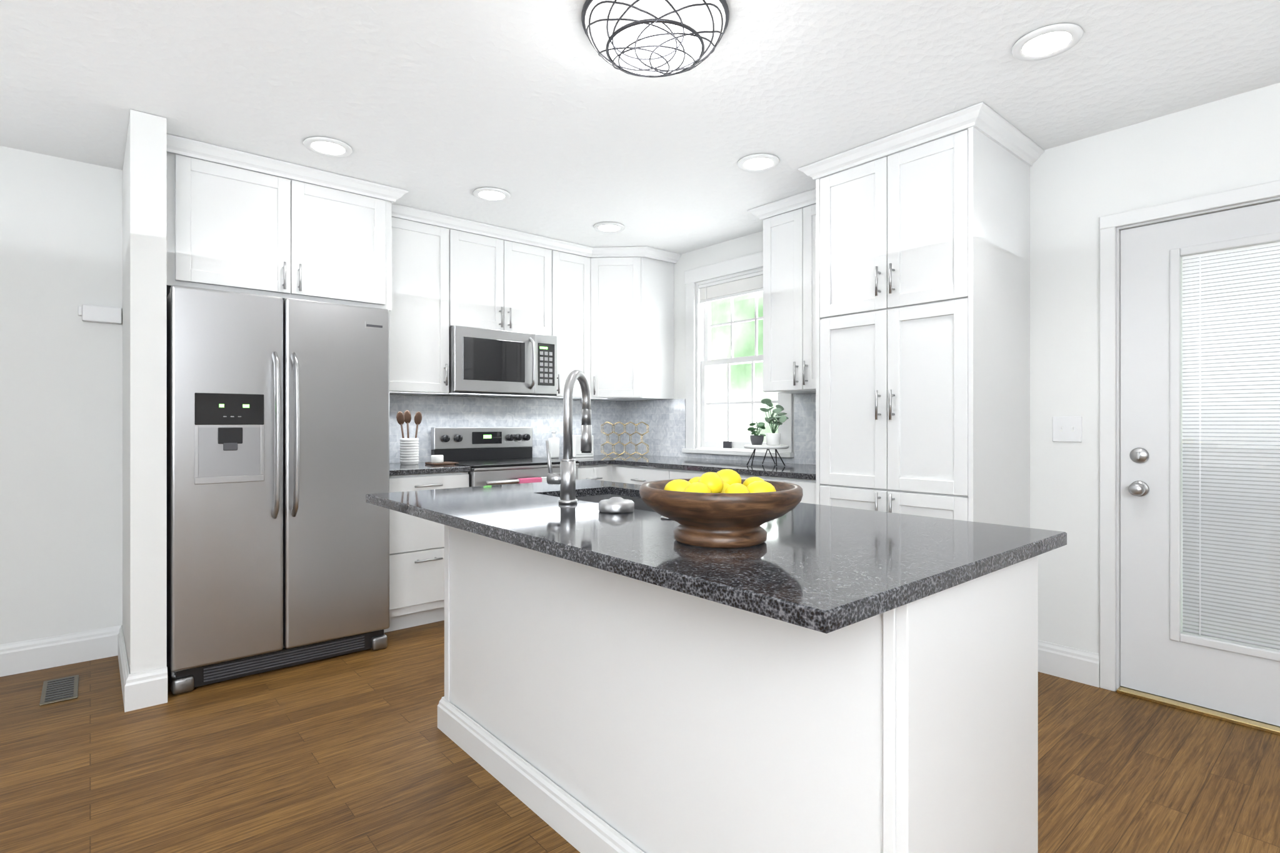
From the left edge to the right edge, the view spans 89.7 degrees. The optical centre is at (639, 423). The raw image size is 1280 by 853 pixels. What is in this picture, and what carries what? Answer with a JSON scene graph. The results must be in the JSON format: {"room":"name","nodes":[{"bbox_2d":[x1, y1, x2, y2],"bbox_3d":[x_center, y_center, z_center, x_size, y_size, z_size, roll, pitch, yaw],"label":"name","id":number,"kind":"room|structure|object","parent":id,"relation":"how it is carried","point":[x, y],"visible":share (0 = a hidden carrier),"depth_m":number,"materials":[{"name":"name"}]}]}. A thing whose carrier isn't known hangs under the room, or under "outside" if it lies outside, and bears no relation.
{"room":"kitchen","nodes":[
{"label":"kitchen","id":0,"kind":"room"},
{"bbox_2d":[122,109,166,674],"bbox_3d":[-2.314,-0.059,2.994,0.120,2.458,0.838,0,0,-41],"label":"wall","id":1,"kind":"structure","parent":0,"point":[144,169],"depth_m":2.68,"materials":[{"name":"white paint"}]},
{"bbox_2d":[0,625,1099,712],"bbox_3d":[-0.360,1.097,0.745,6.416,0.145,6.796,0,0,-41],"label":"baseboard","id":2,"kind":"structure","parent":1,"relation":"attached to","point":[147,689],"depth_m":3.00,"materials":[{"name":"white wood"}]},
{"bbox_2d":[0,145,617,644],"bbox_3d":[-2.607,-0.060,3.376,6.660,2.460,0.120,0,0,-41],"label":"wall","id":3,"kind":"structure","parent":0,"point":[61,219],"depth_m":3.12,"materials":[{"name":"white paint"}]},
{"bbox_2d":[78,304,121,324],"bbox_3d":[-2.686,-0.545,3.204,0.166,0.080,0.035,0,0,-41],"label":"door chime","id":4,"kind":"object","parent":3,"relation":"attached to","point":[89,313],"visible":1,"depth_m":3.19,"materials":[{"name":"white plastic"}]},
{"bbox_2d":[166,133,681,401],"bbox_3d":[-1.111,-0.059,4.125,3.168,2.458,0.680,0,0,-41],"label":"upper cabinet","id":5,"kind":"object","parent":3,"relation":"attached to","point":[238,221],"visible":0.84,"depth_m":3.90,"materials":[{"name":"white wood"}]},
{"bbox_2d":[436,325,556,398],"bbox_3d":[-0.977,-0.403,4.380,0.756,0.421,0.466,0,0,-41],"label":"microwave","id":6,"kind":"object","parent":3,"relation":"attached to","point":[484,362],"visible":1,"depth_m":4.23,"materials":[{"name":"silver metal"}]},
{"bbox_2d":[389,393,815,464],"bbox_3d":[-0.226,0.033,3.813,2.226,0.442,2.304,0,0,-41],"label":"tile backsplash","id":7,"kind":"structure","parent":3,"relation":"attached to","point":[665,419],"depth_m":4.78,"materials":[{"name":"tile"}]},
{"bbox_2d":[0,0,1279,254],"bbox_3d":[-0.360,-1.340,0.745,6.660,0.100,7.040,0,0,-41],"label":"ceiling","id":8,"kind":"structure","parent":0,"point":[439,102],"depth_m":2.44,"materials":[{"name":"white paint"}]},
{"bbox_2d":[303,136,352,157],"bbox_3d":[-1.446,-1.282,2.986,0.206,0.013,0.206,0,0,-41],"label":"recessed light","id":9,"kind":"object","parent":8,"relation":"in","point":[325,146],"visible":1,"depth_m":2.97,"materials":[{"name":"white"}]},
{"bbox_2d":[472,187,510,201],"bbox_3d":[-0.830,-1.282,3.605,0.206,0.013,0.206,0,0,-41],"label":"recessed light","id":10,"kind":"object","parent":8,"relation":"in","point":[492,194],"visible":1,"depth_m":3.59,"materials":[{"name":"white plastic"}]},
{"bbox_2d":[593,221,624,233],"bbox_3d":[-0.201,-1.282,4.208,0.206,0.013,0.206,0,0,-41],"label":"recessed light","id":11,"kind":"object","parent":8,"relation":"in","point":[604,227],"visible":1,"depth_m":4.19,"materials":[{"name":"white plastic"}]},
{"bbox_2d":[581,0,729,77],"bbox_3d":[0.048,-1.229,2.053,0.470,0.118,0.470,0,0,-40],"label":"ceiling light fixture","id":12,"kind":"object","parent":8,"relation":"attached to","point":[641,38],"depth_m":1.97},
{"bbox_2d":[737,153,779,171],"bbox_3d":[0.583,-1.282,3.167,0.206,0.013,0.206,0,0,-41],"label":"recessed light","id":13,"kind":"object","parent":8,"relation":"in","point":[755,162],"visible":1,"depth_m":3.15,"materials":[{"name":"white plastic"}]},
{"bbox_2d":[1011,23,1083,61],"bbox_3d":[1.369,-1.282,2.169,0.206,0.013,0.206,0,0,-41],"label":"recessed light","id":14,"kind":"object","parent":8,"relation":"in","point":[1049,41],"visible":1,"depth_m":2.16,"materials":[{"name":"white"}]},
{"bbox_2d":[0,620,1279,852],"bbox_3d":[-0.360,1.220,0.745,6.660,0.100,7.040,0,0,-41],"label":"floor","id":15,"kind":"structure","parent":0,"point":[347,753],"depth_m":2.16,"materials":[{"name":"brown wood"}]},
{"bbox_2d":[39,675,78,706],"bbox_3d":[-2.544,1.165,2.825,0.120,0.008,0.320,0,0,-41],"label":"floor vent","id":16,"kind":"object","parent":15,"relation":"in","point":[64,689],"visible":1,"depth_m":2.80,"materials":[{"name":"brown metal"}]},
{"bbox_2d":[166,285,389,694],"bbox_3d":[-1.875,0.287,3.309,0.923,1.765,0.872,0,0,-41],"label":"refrigerator","id":17,"kind":"object","parent":15,"relation":"on","point":[278,409],"visible":0.98,"depth_m":2.98,"materials":[{"name":"silver metal"}]},
{"bbox_2d":[431,426,578,486],"bbox_3d":[-0.881,0.597,4.269,0.752,1.146,0.703,0,0,-41],"label":"stove","id":18,"kind":"object","parent":15,"relation":"on","point":[495,455],"visible":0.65,"depth_m":4.33,"materials":[{"name":"silver metal"}]},
{"bbox_2d":[383,464,815,632],"bbox_3d":[-0.224,0.728,3.814,2.223,0.885,2.305,0,0,-41],"label":"base cabinet","id":19,"kind":"object","parent":15,"relation":"on","point":[417,544],"visible":0.16,"depth_m":3.66,"materials":[{"name":"white wood"}]},
{"bbox_2d":[389,454,815,479],"bbox_3d":[-0.225,0.270,3.812,2.226,0.030,2.307,0,0,-41],"label":"countertop","id":20,"kind":"structure","parent":19,"relation":"on","point":[789,470],"depth_m":3.89,"materials":[{"name":"stone"}]},
{"bbox_2d":[396,410,422,464],"bbox_3d":[-1.443,0.084,4.029,0.113,0.340,0.115,0,0,10],"label":"utensil crock","id":21,"kind":"object","parent":20,"relation":"on","point":[409,447],"visible":1,"depth_m":3.99,"materials":[{"name":"white ceramic"}]},
{"bbox_2d":[425,461,458,465],"bbox_3d":[-1.241,0.248,4.030,0.160,0.012,0.140,0,0,-41],"label":"board","id":22,"kind":"object","parent":20,"relation":"on","point":[444,463],"visible":0.88,"depth_m":3.98,"materials":[{"name":"brown wood"}]},
{"bbox_2d":[430,455,443,463],"bbox_3d":[-1.263,0.219,4.010,0.076,0.046,0.076,0,0,-41],"label":"jar","id":23,"kind":"object","parent":22,"relation":"on","point":[434,459],"visible":1,"depth_m":3.98,"materials":[{"name":"white ceramic"}]},
{"bbox_2d":[548,431,559,458],"bbox_3d":[-0.639,0.154,4.767,0.080,0.200,0.050,0,0,-41],"label":"soap bottle","id":24,"kind":"object","parent":20,"relation":"on","point":[554,442],"visible":0.9,"depth_m":4.75,"materials":[{"name":"white plastic"}]},
{"bbox_2d":[572,435,593,457],"bbox_3d":[-0.449,0.172,4.916,0.170,0.165,0.090,0,0,-41],"label":"box","id":25,"kind":"object","parent":20,"relation":"on","point":[576,439],"visible":0.63,"depth_m":4.85,"materials":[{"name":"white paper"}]},
{"bbox_2d":[601,421,648,455],"bbox_3d":[-0.120,0.118,5.100,0.371,0.269,0.068,0,0,10],"label":"wire rack","id":26,"kind":"object","parent":20,"relation":"on","point":[612,425],"visible":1,"depth_m":5.09,"materials":[{"name":"gold metal"}]},
{"bbox_2d":[743,444,789,466],"bbox_3d":[0.766,0.191,3.907,0.272,0.124,0.272,0,0,-41],"label":"plant stand","id":27,"kind":"object","parent":20,"relation":"on","point":[748,446],"visible":0.98,"depth_m":3.84,"materials":[{"name":"white metal"}]},
{"bbox_2d":[747,421,765,444],"bbox_3d":[0.721,0.059,3.939,0.089,0.140,0.125,0,0,35],"label":"potted plant","id":28,"kind":"object","parent":27,"relation":"on","point":[755,439],"visible":1,"depth_m":3.92,"materials":[{"name":"green plant"}]},
{"bbox_2d":[760,398,788,445],"bbox_3d":[0.815,-0.012,3.883,0.165,0.281,0.191,0,0,-14],"label":"potted plant","id":29,"kind":"object","parent":27,"relation":"on","point":[773,439],"visible":1,"depth_m":3.86,"materials":[{"name":"green plant"}]},
{"bbox_2d":[365,370,1066,852],"bbox_3d":[0.006,0.495,1.925,0.990,1.350,1.920,0,0,-41],"label":"kitchen island","id":30,"kind":"object","parent":15,"relation":"on","point":[845,680],"visible":0.97,"depth_m":1.39,"materials":[{"name":"white wood"}]},
{"bbox_2d":[365,478,1066,633],"bbox_3d":[0.006,0.270,1.925,0.990,0.030,1.920,0,0,-40],"label":"island countertop","id":31,"kind":"structure","parent":30,"relation":"on","point":[824,569],"depth_m":1.34,"materials":[{"name":"stone"}]},
{"bbox_2d":[545,370,591,504],"bbox_3d":[-0.217,0.038,2.132,0.213,0.435,0.144,0,0,-40],"label":"faucet","id":32,"kind":"object","parent":31,"relation":"on","point":[566,478],"depth_m":2.06,"materials":[{"name":"silver metal"}]},
{"bbox_2d":[575,494,656,512],"bbox_3d":[-0.037,0.393,2.230,0.384,0.214,0.704,0,0,-40],"label":"sink","id":33,"kind":"object","parent":31,"relation":"in","point":[639,504],"depth_m":2.52,"materials":[{"name":"silver metal"}]},
{"bbox_2d":[598,496,634,513],"bbox_3d":[-0.069,0.234,1.874,0.104,0.041,0.104,0,0,-41],"label":"strainer","id":34,"kind":"object","parent":31,"relation":"on","point":[614,505],"visible":1,"depth_m":1.83,"materials":[{"name":"silver metal"}]},
{"bbox_2d":[660,515,669,519],"bbox_3d":[0.076,0.251,1.735,0.042,0.007,0.042,0,0,-41],"label":"cover","id":35,"kind":"object","parent":31,"relation":"on","point":[662,517],"visible":0.32,"depth_m":1.72,"materials":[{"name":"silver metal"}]},
{"bbox_2d":[639,478,803,548],"bbox_3d":[0.174,0.194,1.405,0.352,0.121,0.352,0,0,-41],"label":"wooden bowl","id":36,"kind":"object","parent":31,"relation":"on","point":[720,520],"visible":0.94,"depth_m":1.29,"materials":[{"name":"brown wood"}]},
{"bbox_2d":[663,469,776,493],"bbox_3d":[0.173,0.141,1.405,0.257,0.077,0.222,0,0,-41],"label":"lemons","id":37,"kind":"object","parent":36,"relation":"in","point":[724,480],"visible":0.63,"depth_m":1.36,"materials":[{"name":"yellow food"}]},
{"bbox_2d":[798,101,1044,528],"bbox_3d":[1.352,-0.059,3.140,0.702,2.458,0.883,0,0,-41],"label":"pantry cabinet","id":38,"kind":"object","parent":15,"relation":"on","point":[922,230],"visible":0.8,"depth_m":2.90,"materials":[{"name":"white wood"}]},
{"bbox_2d":[723,441,731,448],"bbox_3d":[0.620,0.155,4.560,0.015,0.059,0.070,0,0,-40],"label":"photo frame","id":39,"kind":"object","parent":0,"point":[726,444],"depth_m":4.55,"materials":[{"name":"grey"}]},
{"bbox_2d":[630,82,1279,653],"bbox_3d":[2.127,-0.060,2.868,0.120,2.460,6.800,0,0,-41],"label":"wall","id":40,"kind":"structure","parent":0,"point":[1232,142],"depth_m":2.92,"materials":[{"name":"white paint"}]},
{"bbox_2d":[681,251,794,458],"bbox_3d":[0.696,-0.465,4.507,0.167,1.364,0.984,0,0,-41],"label":"window","id":41,"kind":"structure","parent":40,"relation":"in","point":[755,260],"depth_m":4.77,"materials":[{"name":"white wood"}]},
{"bbox_2d":[698,270,763,303],"bbox_3d":[0.680,-0.684,4.493,0.029,0.679,0.736,0,0,-40],"label":"blind","id":42,"kind":"object","parent":41,"relation":"attached to","point":[752,283],"depth_m":4.52,"materials":[{"name":"white fabric"}]},
{"bbox_2d":[701,292,779,449],"bbox_3d":[0.720,-0.426,4.527,0.065,1.198,0.740,0,0,-40],"label":"sash","id":43,"kind":"object","parent":41,"relation":"attached to","point":[707,362],"depth_m":4.62,"materials":[{"name":"white wood"}]},
{"bbox_2d":[747,188,815,393],"bbox_3d":[1.009,-0.739,3.772,0.402,1.098,0.638,0,0,-41],"label":"upper cabinet","id":44,"kind":"object","parent":40,"relation":"attached to","point":[789,222],"visible":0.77,"depth_m":3.73,"materials":[{"name":"white wood"}]},
{"bbox_2d":[1052,416,1081,441],"bbox_3d":[1.960,0.025,2.956,0.016,0.116,0.116,0,0,-41],"label":"switch plate","id":45,"kind":"object","parent":40,"relation":"attached to","point":[1069,429],"visible":1,"depth_m":2.96,"materials":[{"name":"white plastic"}]},
{"bbox_2d":[1099,180,1279,691],"bbox_3d":[2.414,0.127,2.512,0.145,2.086,1.007,0,0,-41],"label":"door frame","id":46,"kind":"structure","parent":40,"relation":"in","point":[1110,226],"depth_m":2.82,"materials":[{"name":"white wood"}]},
{"bbox_2d":[1116,200,1279,735],"bbox_3d":[2.412,0.160,2.511,0.150,2.019,0.879,0,0,-40],"label":"entry door","id":47,"kind":"structure","parent":40,"relation":"in","point":[1229,681],"depth_m":2.71,"materials":[{"name":"white wood"}]},
{"bbox_2d":[1128,480,1149,496],"bbox_3d":[2.129,0.280,2.754,0.068,0.068,0.068,0,0,-40],"label":"door knob","id":48,"kind":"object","parent":47,"relation":"attached to","point":[1138,488],"depth_m":2.74,"materials":[{"name":"silver metal"}]},
{"bbox_2d":[1129,447,1149,463],"bbox_3d":[2.143,0.137,2.767,0.030,0.068,0.068,0,0,-40],"label":"deadbolt lock","id":49,"kind":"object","parent":47,"relation":"attached to","point":[1138,455],"depth_m":2.76,"materials":[{"name":"silver metal"}]},
{"bbox_2d":[1182,241,1279,649],"bbox_3d":[2.410,0.087,2.509,0.014,1.563,0.459,0,0,-40],"label":"door blinds","id":50,"kind":"object","parent":47,"relation":"attached to","point":[1231,297],"depth_m":2.57,"materials":[{"name":"white plastic"}]},
{"label":"outside","id":51,"kind":"structure","parent":0,"visible":0},
{"bbox_2d":[708,291,1278,646],"bbox_3d":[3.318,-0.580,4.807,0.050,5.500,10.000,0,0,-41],"label":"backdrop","id":52,"kind":"structure","parent":51,"point":[744,305],"depth_m":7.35,"materials":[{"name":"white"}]}
]}

